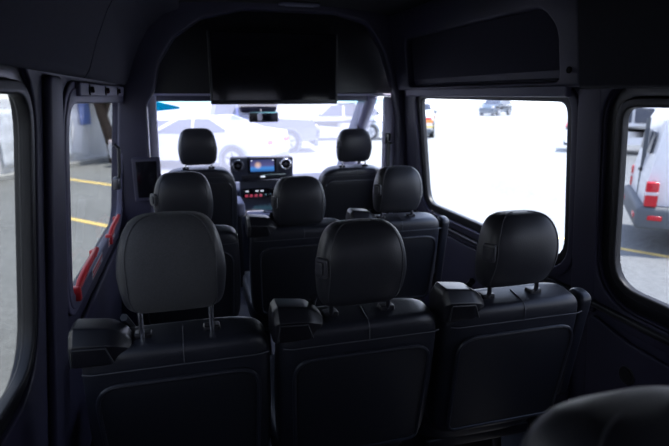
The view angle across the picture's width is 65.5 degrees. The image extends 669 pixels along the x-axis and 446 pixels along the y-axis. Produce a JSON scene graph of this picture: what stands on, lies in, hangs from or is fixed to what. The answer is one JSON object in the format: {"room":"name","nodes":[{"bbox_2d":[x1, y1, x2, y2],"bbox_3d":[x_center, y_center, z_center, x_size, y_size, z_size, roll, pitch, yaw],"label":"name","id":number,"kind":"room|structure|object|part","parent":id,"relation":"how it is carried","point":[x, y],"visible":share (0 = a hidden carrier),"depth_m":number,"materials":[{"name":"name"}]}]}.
{"room":"vehicle interior","nodes":[
{"label":"vehicle interior","id":0,"kind":"room"},
{"bbox_2d":[0,68,119,445],"bbox_3d":[-0.728,0.404,1.120,0.203,1.620,4.300,-4,14,-15],"label":"wall","id":1,"kind":"structure","parent":0,"point":[29,424],"depth_m":1.35,"materials":[{"name":"black plastic"}]},
{"bbox_2d":[0,64,24,436],"bbox_3d":[-0.588,0.168,0.658,0.104,0.815,1.439,-4,14,-15],"label":"trim","id":2,"kind":"structure","parent":1,"relation":"attached to","point":[7,72],"depth_m":1.25,"materials":[{"name":"black plastic"}]},
{"bbox_2d":[0,78,36,430],"bbox_3d":[-0.570,0.167,0.663,0.096,0.705,1.329,-4,14,-15],"label":"window","id":3,"kind":"structure","parent":1,"relation":"in","point":[20,96],"depth_m":1.23,"materials":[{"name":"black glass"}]},
{"bbox_2d":[0,0,111,77],"bbox_3d":[-0.317,-0.364,0.316,0.400,0.445,2.930,-4,14,-15],"label":"trim","id":4,"kind":"structure","parent":1,"relation":"attached to","point":[51,36],"depth_m":1.17,"materials":[{"name":"fabric"}]},
{"bbox_2d":[43,75,70,445],"bbox_3d":[-0.789,0.151,1.478,0.125,1.100,0.198,-4,14,-15],"label":"trim","id":5,"kind":"structure","parent":1,"relation":"attached to","point":[54,168],"depth_m":1.43,"materials":[{"name":"black plastic"}]},
{"bbox_2d":[73,247,98,301],"bbox_3d":[-0.908,0.174,1.915,0.044,0.091,0.398,-4,14,-15],"label":"handle","id":6,"kind":"object","parent":1,"relation":"attached to","point":[82,276],"visible":0.84,"depth_m":1.79,"materials":[{"name":"red plastic"}]},
{"bbox_2d":[63,81,120,315],"bbox_3d":[-1.028,-0.210,2.299,0.089,0.778,1.611,-4,14,-15],"label":"trim","id":7,"kind":"structure","parent":1,"relation":"attached to","point":[70,85],"depth_m":1.58,"materials":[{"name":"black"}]},
{"bbox_2d":[89,84,94,94],"bbox_3d":[-0.839,-0.460,1.795,0.016,0.038,0.038,-4,14,-15],"label":"bolt","id":8,"kind":"object","parent":1,"relation":"attached to","point":[91,89],"visible":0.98,"depth_m":1.79,"materials":[{"name":"black plastic"}]},
{"bbox_2d":[63,239,121,445],"bbox_3d":[-1.047,0.532,2.316,0.074,0.560,1.550,-4,14,-15],"label":"trim","id":9,"kind":"structure","parent":1,"relation":"attached to","point":[105,301],"depth_m":1.99,"materials":[{"name":"black plastic"}]},
{"bbox_2d":[65,88,122,308],"bbox_3d":[-1.030,-0.210,2.298,0.099,0.738,1.571,-4,14,-15],"label":"window","id":10,"kind":"structure","parent":1,"relation":"in","point":[73,99],"depth_m":1.68,"materials":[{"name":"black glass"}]},
{"bbox_2d":[92,253,101,279],"bbox_3d":[-0.978,0.174,2.146,0.006,0.040,0.260,-4,14,-15],"label":"warning sticker","id":11,"kind":"object","parent":10,"relation":"attached to","point":[99,260],"visible":1,"depth_m":2.12,"materials":[{"name":"grey"}]},
{"bbox_2d":[112,143,120,189],"bbox_3d":[-1.142,-0.297,2.731,0.052,0.241,0.060,-4,14,-15],"label":"handle","id":12,"kind":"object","parent":10,"relation":"attached to","point":[117,179],"depth_m":2.72,"materials":[{"name":"black plastic"}]},
{"bbox_3d":[-1.135,-0.314,2.729,0.037,0.208,0.018,-4,14,-15],"label":"latch rod","id":13,"kind":"part","parent":12,"relation":"part of","materials":[{"name":"black plastic"}]},
{"bbox_2d":[74,81,123,95],"bbox_3d":[-0.981,-0.565,2.215,0.033,0.046,1.230,-4,14,-15],"label":"trim","id":14,"kind":"structure","parent":1,"relation":"attached to","point":[82,88],"depth_m":1.93,"materials":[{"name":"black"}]},
{"bbox_2d":[105,86,109,94],"bbox_3d":[-0.943,-0.550,2.159,0.016,0.038,0.038,-4,14,-15],"label":"bolt","id":15,"kind":"object","parent":1,"relation":"attached to","point":[107,90],"visible":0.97,"depth_m":2.15,"materials":[{"name":"black plastic"}]},
{"bbox_2d":[105,214,119,244],"bbox_3d":[-1.115,0.024,2.632,0.044,0.091,0.320,-4,14,-15],"label":"handle","id":16,"kind":"object","parent":1,"relation":"attached to","point":[116,218],"visible":0.87,"depth_m":2.52,"materials":[{"name":"red plastic"}]},
{"bbox_2d":[83,0,178,84],"bbox_3d":[-0.887,-0.851,2.297,0.400,0.445,1.275,-4,14,-15],"label":"trim","id":17,"kind":"structure","parent":1,"relation":"attached to","point":[125,23],"depth_m":2.19,"materials":[{"name":"plastic"}]},
{"bbox_2d":[118,2,409,325],"bbox_3d":[-0.383,-0.350,3.263,1.990,2.080,0.090,-4,14,-15],"label":"trim frame","id":18,"kind":"structure","parent":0,"point":[133,131],"depth_m":2.97,"materials":[{"name":"black plastic"}]},
{"bbox_2d":[131,157,160,201],"bbox_3d":[-1.069,-0.255,2.982,0.150,0.250,0.119,-4,14,-15],"label":"monitor","id":19,"kind":"object","parent":18,"relation":"attached to","point":[146,170],"visible":0.85,"depth_m":2.92,"materials":[{"name":"black plastic"}]},
{"bbox_2d":[147,95,158,156],"bbox_3d":[-1.081,-0.311,3.146,0.070,0.900,0.040,-4,14,-15],"label":"trim","id":20,"kind":"structure","parent":18,"relation":"attached to","point":[152,108],"depth_m":3.07,"materials":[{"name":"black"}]},
{"bbox_2d":[153,94,390,95],"bbox_3d":[-0.361,-0.804,3.261,1.530,0.013,0.025,-4,14,-15],"label":"trim","id":21,"kind":"structure","parent":18,"relation":"attached to","point":[153,94],"depth_m":3.14,"materials":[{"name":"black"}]},
{"bbox_2d":[154,11,390,93],"bbox_3d":[-0.365,-1.067,3.230,1.680,0.513,0.050,-4,14,-15],"label":"trim","id":22,"kind":"structure","parent":18,"relation":"attached to","point":[184,68],"depth_m":3.17,"materials":[{"name":"black plastic"}]},
{"bbox_2d":[207,30,336,104],"bbox_3d":[-0.369,-0.942,3.178,0.780,0.420,0.113,-4,14,-15],"label":"television","id":23,"kind":"object","parent":22,"relation":"attached to","point":[246,67],"visible":1,"depth_m":3.12,"materials":[{"name":"black plastic"}]},
{"bbox_2d":[381,97,394,213],"bbox_3d":[0.368,-0.356,3.557,0.088,0.990,0.050,-4,14,-15],"label":"trim","id":24,"kind":"structure","parent":18,"relation":"attached to","point":[388,121],"depth_m":3.46,"materials":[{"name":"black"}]},
{"bbox_2d":[385,133,391,213],"bbox_3d":[0.358,-0.264,3.532,0.048,0.685,0.038,-4,14,-15],"label":"belt","id":25,"kind":"object","parent":18,"relation":"attached to","point":[388,142],"visible":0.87,"depth_m":3.46,"materials":[{"name":"black fabric"}]},
{"bbox_2d":[179,0,431,15],"bbox_3d":[0.191,-0.785,1.171,1.640,0.060,4.450,-4,14,-15],"label":"ceiling","id":26,"kind":"structure","parent":0,"point":[387,7],"depth_m":2.93,"materials":[{"name":"fabric"}]},
{"bbox_2d":[278,2,320,6],"bbox_3d":[-0.198,-1.239,2.953,0.240,0.016,0.070,-4,14,-15],"label":"recessed light","id":27,"kind":"object","parent":26,"relation":"in","point":[292,4],"visible":1,"depth_m":2.93,"materials":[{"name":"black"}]},
{"bbox_2d":[90,271,538,445],"bbox_3d":[-0.069,0.911,2.450,2.070,0.040,6.200,-4,14,-15],"label":"floor","id":28,"kind":"structure","parent":0,"point":[514,439],"depth_m":2.35,"materials":[{"name":"plastic"}]},
{"bbox_2d":[68,211,270,445],"bbox_3d":[-0.466,0.488,1.606,0.472,1.184,0.680,-4,14,-15],"label":"passenger seat","id":29,"kind":"object","parent":28,"relation":"on","point":[199,382],"visible":1,"depth_m":1.26,"materials":[{"name":"black leather"}]},
{"bbox_3d":[-0.469,0.251,1.265,0.013,0.141,0.039,-4,14,-15],"label":"headrest post","id":30,"kind":"part","parent":29,"relation":"part of","materials":[{"name":"silver metal"}]},
{"bbox_3d":[-0.402,0.484,1.390,0.460,0.468,0.191,-4,14,-15],"label":"backrest","id":31,"kind":"part","parent":29,"relation":"part of","materials":[{"name":"black leather"}]},
{"bbox_3d":[-0.384,0.531,1.338,0.383,0.333,0.064,-4,14,-15],"label":"panel","id":32,"kind":"part","parent":29,"relation":"part of","materials":[{"name":"black"}]},
{"bbox_3d":[-0.310,0.240,1.308,0.013,0.141,0.039,-4,14,-15],"label":"headrest post","id":33,"kind":"part","parent":29,"relation":"part of","materials":[{"name":"silver metal"}]},
{"bbox_2d":[143,171,240,324],"bbox_3d":[-0.726,0.272,2.589,0.472,1.134,0.672,-4,14,-15],"label":"passenger seat","id":34,"kind":"object","parent":28,"relation":"on","point":[186,190],"visible":0.41,"depth_m":2.28,"materials":[{"name":"black leather"}]},
{"bbox_3d":[-0.643,0.292,2.311,0.383,0.333,0.064,-4,14,-15],"label":"panel","id":35,"kind":"part","parent":34,"relation":"part of","materials":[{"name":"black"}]},
{"bbox_3d":[-0.661,0.244,2.364,0.460,0.468,0.191,-4,14,-15],"label":"backrest","id":36,"kind":"part","parent":34,"relation":"part of","materials":[{"name":"black leather"}]},
{"bbox_2d":[168,128,237,229],"bbox_3d":[-0.986,-0.089,3.838,0.500,1.239,0.689,-4,14,-15],"label":"seat","id":37,"kind":"object","parent":28,"relation":"on","point":[196,146],"visible":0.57,"depth_m":3.49,"materials":[{"name":"black leather"}]},
{"bbox_3d":[-0.927,-0.113,3.612,0.500,0.565,0.205,-4,14,-15],"label":"backrest","id":38,"kind":"part","parent":37,"relation":"part of","materials":[{"name":"black leather"}]},
{"bbox_3d":[-0.909,-0.066,3.560,0.417,0.429,0.080,-4,14,-15],"label":"panel","id":39,"kind":"part","parent":37,"relation":"part of","materials":[{"name":"black"}]},
{"bbox_2d":[153,173,320,232],"bbox_3d":[-0.724,-0.225,4.702,1.850,0.490,0.752,-4,14,-15],"label":"dashboard","id":40,"kind":"object","parent":28,"relation":"on","point":[316,175],"visible":0.02,"depth_m":4.92,"materials":[{"name":"black plastic"}]},
{"bbox_2d":[237,196,244,286],"bbox_3d":[-0.707,0.165,3.932,0.060,0.700,0.300,-4,14,-15],"label":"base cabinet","id":41,"kind":"object","parent":28,"relation":"on","point":[241,206],"visible":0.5,"depth_m":3.93,"materials":[{"name":"grey"}]},
{"bbox_2d":[230,156,292,270],"bbox_3d":[-0.570,-0.063,4.242,0.504,0.955,0.250,-4,14,-15],"label":"console","id":42,"kind":"object","parent":28,"relation":"on","point":[257,177],"visible":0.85,"depth_m":4.21,"materials":[{"name":"black plastic"}]},
{"bbox_2d":[232,160,243,171],"bbox_3d":[-0.766,-0.454,4.123,0.097,0.097,0.016,-4,14,-15],"label":"air vent","id":43,"kind":"object","parent":42,"relation":"attached to","point":[237,165],"depth_m":4.12,"materials":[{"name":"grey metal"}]},
{"bbox_2d":[247,210,269,216],"bbox_3d":[-0.556,-0.072,4.196,0.290,0.035,0.160,-4,14,-15],"label":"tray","id":44,"kind":"object","parent":42,"relation":"on","point":[263,212],"depth_m":4.17,"materials":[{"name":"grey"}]},
{"bbox_3d":[-0.586,-0.252,4.244,0.330,0.070,0.030,-4,14,-15],"label":"climate panel","id":45,"kind":"part","parent":42,"relation":"part of","materials":[{"name":"black plastic"}]},
{"bbox_3d":[-0.588,-0.445,4.212,0.504,0.199,0.060,-4,14,-15],"label":"vent panel","id":46,"kind":"part","parent":42,"relation":"part of","materials":[{"name":"black plastic"}]},
{"bbox_2d":[250,159,273,171],"bbox_3d":[-0.579,-0.460,4.167,0.190,0.098,0.002,-4,14,-15],"label":"screen","id":47,"kind":"object","parent":42,"relation":"on","point":[256,165],"depth_m":4.17,"materials":[{"name":"blue glass"}]},
{"bbox_2d":[280,158,291,169],"bbox_3d":[-0.396,-0.478,4.223,0.097,0.097,0.016,-4,14,-15],"label":"air vent","id":48,"kind":"object","parent":42,"relation":"attached to","point":[285,163],"depth_m":4.22,"materials":[{"name":"grey metal"}]},
{"bbox_2d":[243,176,338,354],"bbox_3d":[-0.240,0.259,2.726,0.472,1.094,0.670,-4,14,-15],"label":"passenger seat","id":49,"kind":"object","parent":28,"relation":"on","point":[283,246],"visible":0.7,"depth_m":2.37,"materials":[{"name":"black leather"}]},
{"bbox_2d":[243,271,268,325],"bbox_3d":[-0.257,0.382,2.843,0.451,0.155,0.500,-4,14,-15],"label":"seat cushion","id":50,"kind":"object","parent":49,"relation":"on","point":[246,278],"depth_m":2.68,"materials":[{"name":"black leather"}]},
{"bbox_3d":[-0.387,0.638,2.858,0.040,0.295,0.400,-4,14,-15],"label":"leg","id":51,"kind":"part","parent":49,"relation":"part of","materials":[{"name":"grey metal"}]},
{"bbox_3d":[-0.157,0.259,2.443,0.383,0.333,0.064,-4,14,-15],"label":"panel","id":52,"kind":"part","parent":49,"relation":"part of","materials":[{"name":"black plastic"}]},
{"bbox_3d":[-0.174,0.212,2.495,0.460,0.468,0.191,-4,14,-15],"label":"backrest","id":53,"kind":"part","parent":49,"relation":"part of","materials":[{"name":"black leather"}]},
{"bbox_2d":[318,128,379,219],"bbox_3d":[0.063,-0.133,4.045,0.520,1.224,0.687,-4,14,-15],"label":"passenger seat","id":54,"kind":"object","parent":28,"relation":"on","point":[345,187],"visible":0.59,"depth_m":3.68,"materials":[{"name":"black leather"}]},
{"bbox_3d":[0.122,-0.156,3.819,0.520,0.550,0.203,-4,14,-15],"label":"backrest","id":55,"kind":"part","parent":54,"relation":"part of","materials":[{"name":"black leather"}]},
{"bbox_3d":[0.140,-0.109,3.767,0.434,0.415,0.078,-4,14,-15],"label":"panel","id":56,"kind":"part","parent":54,"relation":"part of","materials":[{"name":"black"}]},
{"bbox_2d":[268,218,438,445],"bbox_3d":[-0.010,0.481,1.740,0.472,1.134,0.672,-4,14,-15],"label":"passenger seat","id":57,"kind":"object","parent":28,"relation":"on","point":[354,369],"visible":0.98,"depth_m":1.40,"materials":[{"name":"black leather"}]},
{"bbox_3d":[-0.011,0.239,1.398,0.013,0.100,0.032,-4,14,-15],"label":"headrest post","id":58,"kind":"part","parent":57,"relation":"part of","materials":[{"name":"grey metal"}]},
{"bbox_2d":[270,354,401,445],"bbox_3d":[-0.027,0.623,1.862,0.451,0.155,0.500,-4,14,-15],"label":"seat cushion","id":59,"kind":"object","parent":57,"relation":"on","point":[273,432],"depth_m":1.70,"materials":[{"name":"black leather"}]},
{"bbox_3d":[0.056,0.453,1.514,0.460,0.468,0.191,-4,14,-15],"label":"backrest","id":60,"kind":"part","parent":57,"relation":"part of","materials":[{"name":"black leather"}]},
{"bbox_3d":[0.073,0.501,1.462,0.383,0.333,0.064,-4,14,-15],"label":"panel","id":61,"kind":"part","parent":57,"relation":"part of","materials":[{"name":"black"}]},
{"bbox_3d":[0.144,0.228,1.440,0.013,0.100,0.032,-4,14,-15],"label":"headrest post","id":62,"kind":"part","parent":57,"relation":"part of","materials":[{"name":"grey metal"}]},
{"bbox_2d":[345,165,448,299],"bbox_3d":[0.248,0.212,2.854,0.525,1.124,0.671,-4,14,-15],"label":"passenger seat","id":63,"kind":"object","parent":28,"relation":"on","point":[395,188],"visible":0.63,"depth_m":2.52,"materials":[{"name":"black leather"}]},
{"bbox_3d":[0.288,0.181,2.621,0.460,0.468,0.191,-4,14,-15],"label":"backrest","id":64,"kind":"part","parent":63,"relation":"part of","materials":[{"name":"black leather"}]},
{"bbox_3d":[0.305,0.228,2.568,0.383,0.333,0.064,-4,14,-15],"label":"panel","id":65,"kind":"part","parent":63,"relation":"part of","materials":[{"name":"black plastic"}]},
{"bbox_3d":[0.538,0.150,2.688,0.045,0.393,0.128,-4,14,-15],"label":"armrest","id":66,"kind":"part","parent":63,"relation":"part of","materials":[{"name":"black leather"}]},
{"bbox_2d":[401,210,590,445],"bbox_3d":[0.473,0.451,1.871,0.525,1.129,0.672,-4,14,-15],"label":"passenger seat","id":67,"kind":"object","parent":28,"relation":"on","point":[504,351],"visible":0.89,"depth_m":1.54,"materials":[{"name":"black leather"}]},
{"bbox_3d":[0.300,0.849,2.001,0.040,0.295,0.400,-4,14,-15],"label":"leg","id":68,"kind":"part","parent":67,"relation":"part of","materials":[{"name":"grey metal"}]},
{"bbox_3d":[0.434,0.681,1.993,0.396,0.045,0.450,-4,14,-15],"label":"seat","id":69,"kind":"part","parent":67,"relation":"part of","materials":[{"name":"black leather"}]},
{"bbox_2d":[418,413,526,438],"bbox_3d":[0.430,0.593,1.986,0.451,0.155,0.500,-4,14,-15],"label":"seat cushion","id":70,"kind":"object","parent":67,"relation":"on","point":[426,430],"depth_m":1.76,"materials":[{"name":"black leather"}]},
{"bbox_3d":[0.566,0.831,2.073,0.040,0.295,0.400,-4,14,-15],"label":"leg","id":71,"kind":"part","parent":67,"relation":"part of","materials":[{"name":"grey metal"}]},
{"bbox_3d":[0.448,0.206,1.522,0.013,0.103,0.032,-4,14,-15],"label":"headrest post","id":72,"kind":"part","parent":67,"relation":"part of","materials":[{"name":"grey metal"}]},
{"bbox_3d":[0.513,0.423,1.638,0.460,0.468,0.191,-4,14,-15],"label":"backrest","id":73,"kind":"part","parent":67,"relation":"part of","materials":[{"name":"black leather"}]},
{"bbox_3d":[0.531,0.470,1.586,0.383,0.333,0.064,-4,14,-15],"label":"panel","id":74,"kind":"part","parent":67,"relation":"part of","materials":[{"name":"black plastic"}]},
{"bbox_3d":[0.601,0.196,1.563,0.013,0.103,0.032,-4,14,-15],"label":"headrest post","id":75,"kind":"part","parent":67,"relation":"part of","materials":[{"name":"grey metal"}]},
{"bbox_3d":[0.763,0.392,1.706,0.045,0.393,0.128,-4,14,-15],"label":"armrest","id":76,"kind":"part","parent":67,"relation":"part of","materials":[{"name":"black leather"}]},
{"bbox_2d":[520,386,668,445],"bbox_3d":[0.210,0.676,0.880,0.472,1.166,0.677,-4,14,-15],"label":"passenger seat","id":77,"kind":"object","parent":28,"relation":"on","point":[636,416],"visible":1,"depth_m":0.48,"materials":[{"name":"black leather"}]},
{"bbox_2d":[0,102,668,397],"bbox_3d":[-5.378,-2.662,19.183,240.000,0.001,240.000,-4,14,-15],"label":"ground","id":78,"kind":"structure","parent":0,"point":[480,167],"depth_m":12.98,"materials":[{"name":"grey asphalt"}]},
{"bbox_2d":[0,155,108,181],"bbox_3d":[-8.194,-0.899,11.770,0.250,0.120,15.200,3,14,11],"label":"kerb","id":79,"kind":"object","parent":78,"relation":"on","point":[3,177],"depth_m":15.14,"materials":[{"name":"concrete"}]},
{"bbox_2d":[0,99,111,174],"bbox_3d":[-8.415,-1.774,11.601,0.200,1.900,15.200,3,14,11],"label":"wall","id":80,"kind":"structure","parent":78,"relation":"on","point":[88,139],"depth_m":15.59,"materials":[{"name":"white paint"}]},
{"bbox_2d":[0,110,73,168],"bbox_3d":[-7.814,-2.296,13.722,0.077,1.403,2.522,3,14,11],"label":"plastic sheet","id":81,"kind":"object","parent":80,"relation":"hanging from","point":[6,122],"visible":0.17,"depth_m":12.76,"materials":[{"name":"plastic"}]},
{"bbox_2d":[71,217,107,226],"bbox_3d":[-4.146,-0.037,8.507,3.592,0.004,0.120,8,16,30],"label":"parking line","id":82,"kind":"object","parent":78,"relation":"on","point":[72,218],"visible":0.29,"depth_m":8.38,"materials":[{"name":"yellow paint"}]},
{"bbox_2d":[70,178,110,185],"bbox_3d":[-5.851,-0.977,12.325,4.070,0.004,0.160,8,16,31],"label":"parking line","id":83,"kind":"object","parent":78,"relation":"on","point":[70,178],"visible":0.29,"depth_m":12.21,"materials":[{"name":"yellow paint"}]},
{"bbox_2d":[93,103,111,162],"bbox_3d":[-6.881,-3.748,15.699,2.534,3.953,2.536,-4,14,-15],"label":"pillar","id":84,"kind":"structure","parent":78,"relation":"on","point":[102,109],"depth_m":15.59,"materials":[{"name":"brown wood"}]},
{"bbox_2d":[108,114,288,170],"bbox_3d":[-3.879,-2.315,14.888,4.910,1.520,2.120,4,14,14],"label":"car","id":85,"kind":"object","parent":78,"relation":"on","point":[234,135],"visible":0.48,"depth_m":13.90,"materials":[{"name":"silver metal"}]},
{"bbox_2d":[157,104,317,152],"bbox_3d":[-3.504,-3.459,18.777,5.660,1.897,2.250,-3,14,-10],"label":"pickup truck","id":86,"kind":"object","parent":78,"relation":"on","point":[298,129],"visible":0.28,"depth_m":18.23,"materials":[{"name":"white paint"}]},
{"bbox_2d":[296,103,382,140],"bbox_3d":[0.147,-4.714,24.117,4.477,1.773,2.120,-2,14,-7],"label":"suv","id":87,"kind":"object","parent":78,"relation":"on","point":[329,118],"visible":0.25,"depth_m":23.29,"materials":[{"name":"white paint"}]},
{"bbox_2d":[425,101,436,137],"bbox_3d":[4.161,-5.328,26.609,2.120,1.773,4.507,2,14,9],"label":"car","id":88,"kind":"object","parent":78,"relation":"on","point":[430,123],"visible":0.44,"depth_m":24.52,"materials":[{"name":"white paint"}]},
{"bbox_2d":[479,100,511,115],"bbox_3d":[16.310,-11.722,52.587,2.120,1.773,4.477,11,18,38],"label":"suv","id":89,"kind":"object","parent":78,"relation":"on","point":[492,107],"visible":0.94,"depth_m":51.45,"materials":[{"name":"grey paint"}]},
{"bbox_2d":[563,107,656,144],"bbox_3d":[10.588,-3.300,18.371,4.477,1.773,2.120,6,15,24],"label":"parked car","id":90,"kind":"object","parent":78,"relation":"on","point":[638,117],"visible":0.11,"depth_m":17.59,"materials":[{"name":"white paint"}]},
{"bbox_2d":[558,237,668,257],"bbox_3d":[4.048,0.387,6.782,2.535,0.004,0.100,12,18,40],"label":"parking line","id":91,"kind":"object","parent":78,"relation":"on","point":[562,238],"visible":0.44,"depth_m":6.78,"materials":[{"name":"yellow paint"}]},
{"bbox_2d":[624,108,668,230],"bbox_3d":[6.185,-0.485,6.446,4.406,1.999,1.880,6,15,23],"label":"van","id":92,"kind":"object","parent":78,"relation":"on","point":[646,198],"visible":0.95,"depth_m":6.56,"materials":[{"name":"white paint"}]},
{"bbox_2d":[630,165,633,184],"bbox_3d":[4.673,-0.742,8.055,0.142,0.310,0.110,6,15,23],"label":"tail lamp","id":93,"kind":"object","parent":92,"relation":"on","point":[632,170],"depth_m":8.03,"materials":[{"name":"red plastic"}]},
{"bbox_2d":[643,181,659,206],"bbox_3d":[3.968,-0.362,6.511,0.142,0.310,0.110,6,15,23],"label":"tail lamp","id":94,"kind":"object","parent":92,"relation":"on","point":[652,188],"depth_m":6.47,"materials":[{"name":"red plastic"}]},
{"bbox_2d":[356,96,377,129],"bbox_3d":[0.200,-0.736,4.627,0.110,0.883,1.109,-2,14,-10],"label":"pillar","id":95,"kind":"structure","parent":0,"point":[367,108],"depth_m":4.19,"materials":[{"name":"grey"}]},
{"bbox_2d":[404,70,668,415],"bbox_3d":[1.079,0.303,1.615,0.199,1.580,4.300,-4,14,-15],"label":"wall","id":96,"kind":"structure","parent":0,"point":[578,375],"depth_m":2.06,"materials":[{"name":"black plastic"}]},
{"bbox_2d":[337,103,380,168],"bbox_3d":[0.278,-0.393,4.463,0.196,1.530,1.820,-4,14,-15],"label":"door","id":97,"kind":"structure","parent":96,"relation":"in","point":[358,107],"depth_m":4.46,"materials":[{"name":"white metal"}]},
{"bbox_2d":[389,0,578,89],"bbox_3d":[0.599,-0.884,2.550,0.117,0.442,1.745,-4,14,-15],"label":"trim","id":98,"kind":"structure","parent":96,"relation":"attached to","point":[434,16],"depth_m":2.33,"materials":[{"name":"black plastic"}]},
{"bbox_2d":[412,9,559,79],"bbox_3d":[0.657,-0.803,2.491,0.060,0.310,1.396,-4,14,-15],"label":"trim","id":99,"kind":"structure","parent":96,"relation":"attached to","point":[525,42],"depth_m":2.31,"materials":[{"name":"plastic"}]},
{"bbox_2d":[406,86,572,96],"bbox_3d":[0.651,-0.642,2.547,0.038,0.046,1.450,-4,14,-15],"label":"trim","id":100,"kind":"structure","parent":96,"relation":"attached to","point":[562,91],"depth_m":2.27,"materials":[{"name":"black plastic"}]},
{"bbox_2d":[418,96,571,265],"bbox_3d":[0.733,-0.297,2.610,0.099,0.738,1.391,-4,14,-15],"label":"window","id":101,"kind":"structure","parent":96,"relation":"in","point":[475,225],"depth_m":2.76,"materials":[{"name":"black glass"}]},
{"bbox_2d":[413,78,578,274],"bbox_3d":[0.708,-0.295,2.603,0.091,0.798,1.450,-4,14,-15],"label":"trim","id":102,"kind":"structure","parent":96,"relation":"attached to","point":[564,266],"depth_m":2.05,"materials":[{"name":"black plastic"}]},
{"bbox_2d":[422,234,569,406],"bbox_3d":[0.764,0.409,2.806,0.074,0.565,1.450,-4,14,-15],"label":"trim","id":103,"kind":"structure","parent":96,"relation":"attached to","point":[459,258],"depth_m":2.89,"materials":[{"name":"black plastic"}]},
{"bbox_2d":[413,210,668,346],"bbox_3d":[1.066,0.384,1.577,0.032,0.030,4.000,-4,14,-15],"label":"trim","id":104,"kind":"structure","parent":96,"relation":"attached to","point":[595,304],"depth_m":1.83,"materials":[{"name":"black plastic"}]},
{"bbox_2d":[566,66,571,72],"bbox_3d":[0.818,-0.534,1.815,0.008,0.024,0.024,-4,14,-15],"label":"screw","id":105,"kind":"object","parent":96,"relation":"attached to","point":[569,68],"visible":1,"depth_m":1.81,"materials":[{"name":"black"}]},
{"bbox_2d":[571,89,602,311],"bbox_3d":[0.916,-0.071,1.890,0.092,0.815,0.125,-4,14,-15],"label":"trim","id":106,"kind":"structure","parent":96,"relation":"attached to","point":[590,120],"depth_m":1.86,"materials":[{"name":"black plastic"}]},
{"bbox_2d":[577,0,668,88],"bbox_3d":[1.186,-0.385,0.538,0.168,0.450,2.545,-4,14,-15],"label":"trim","id":107,"kind":"structure","parent":96,"relation":"attached to","point":[623,44],"depth_m":1.56,"materials":[{"name":"plastic"}]},
{"bbox_2d":[585,315,668,395],"bbox_3d":[1.269,0.837,1.052,0.069,0.532,2.100,-4,14,-15],"label":"trim","id":108,"kind":"structure","parent":96,"relation":"attached to","point":[608,350],"depth_m":1.87,"materials":[{"name":"black plastic"}]},
{"bbox_2d":[619,366,634,385],"bbox_3d":[1.020,0.532,1.814,0.012,0.070,0.070,-4,14,-15],"label":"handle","id":109,"kind":"object","parent":96,"relation":"attached to","point":[626,375],"visible":1,"depth_m":1.81,"materials":[{"name":"black plastic"}]},
{"bbox_2d":[594,89,668,353],"bbox_3d":[1.119,0.064,1.168,0.101,0.908,1.554,-4,14,-15],"label":"trim","id":110,"kind":"structure","parent":96,"relation":"attached to","point":[601,294],"depth_m":1.77,"materials":[{"name":"black plastic"}]},
{"bbox_2d":[602,88,668,327],"bbox_3d":[1.152,0.061,1.177,0.100,0.778,1.424,-4,14,-15],"label":"trim","id":111,"kind":"structure","parent":96,"relation":"attached to","point":[622,96],"depth_m":1.77,"materials":[{"name":"black plastic"}]},
{"bbox_2d":[608,97,668,315],"bbox_3d":[1.137,0.062,1.173,0.092,0.668,1.314,-4,14,-15],"label":"window","id":112,"kind":"structure","parent":96,"relation":"in","point":[622,119],"depth_m":1.74,"materials":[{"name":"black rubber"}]},
{"bbox_3d":[-0.491,-0.924,3.577,1.800,0.075,0.660,-4,14,-15],"label":"trim","id":113,"kind":"structure","parent":0,"visible":0},
{"bbox_2d":[156,96,367,101],"bbox_3d":[-0.569,-0.933,3.862,1.800,0.055,0.100,-4,14,-15],"label":"trim","id":114,"kind":"structure","parent":113,"relation":"attached to","point":[158,98],"depth_m":3.70,"materials":[{"name":"plastic"}]},
{"label":"outside","id":115,"kind":"structure","parent":0,"visible":0},
{"bbox_2d":[78,103,90,124],"bbox_3d":[-7.408,-3.278,15.408,0.050,0.700,0.450,3,14,11],"label":"wall panel","id":116,"kind":"object","parent":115,"point":[84,110],"visible":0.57,"depth_m":15.37,"materials":[{"name":"blue"}]},
{"bbox_3d":[-1.573,-0.618,4.146,0.185,0.883,1.104,-4,14,-15],"label":"pillar","id":117,"kind":"structure","parent":0,"visible":0},
{"bbox_2d":[161,99,382,102],"bbox_3d":[-0.688,-0.690,4.434,1.920,0.720,1.118,-4,14,-15],"label":"window","id":118,"kind":"structure","parent":117,"relation":"attached to","point":[378,100],"depth_m":4.08,"materials":[{"name":"clear glass"}]},
{"bbox_2d":[156,102,179,110],"bbox_3d":[-1.217,-0.851,3.781,0.170,0.073,0.113,-4,14,-15],"label":"sticker","id":119,"kind":"object","parent":118,"relation":"attached to","point":[160,106],"visible":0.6,"depth_m":3.80,"materials":[{"name":"blue plastic"}]},
{"bbox_2d":[237,104,277,121],"bbox_3d":[-0.598,-0.887,4.074,0.326,0.185,0.200,-4,14,-15],"label":"mirror","id":120,"kind":"object","parent":118,"relation":"attached to","point":[257,112],"visible":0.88,"depth_m":4.02,"materials":[{"name":"black plastic"}]}
]}

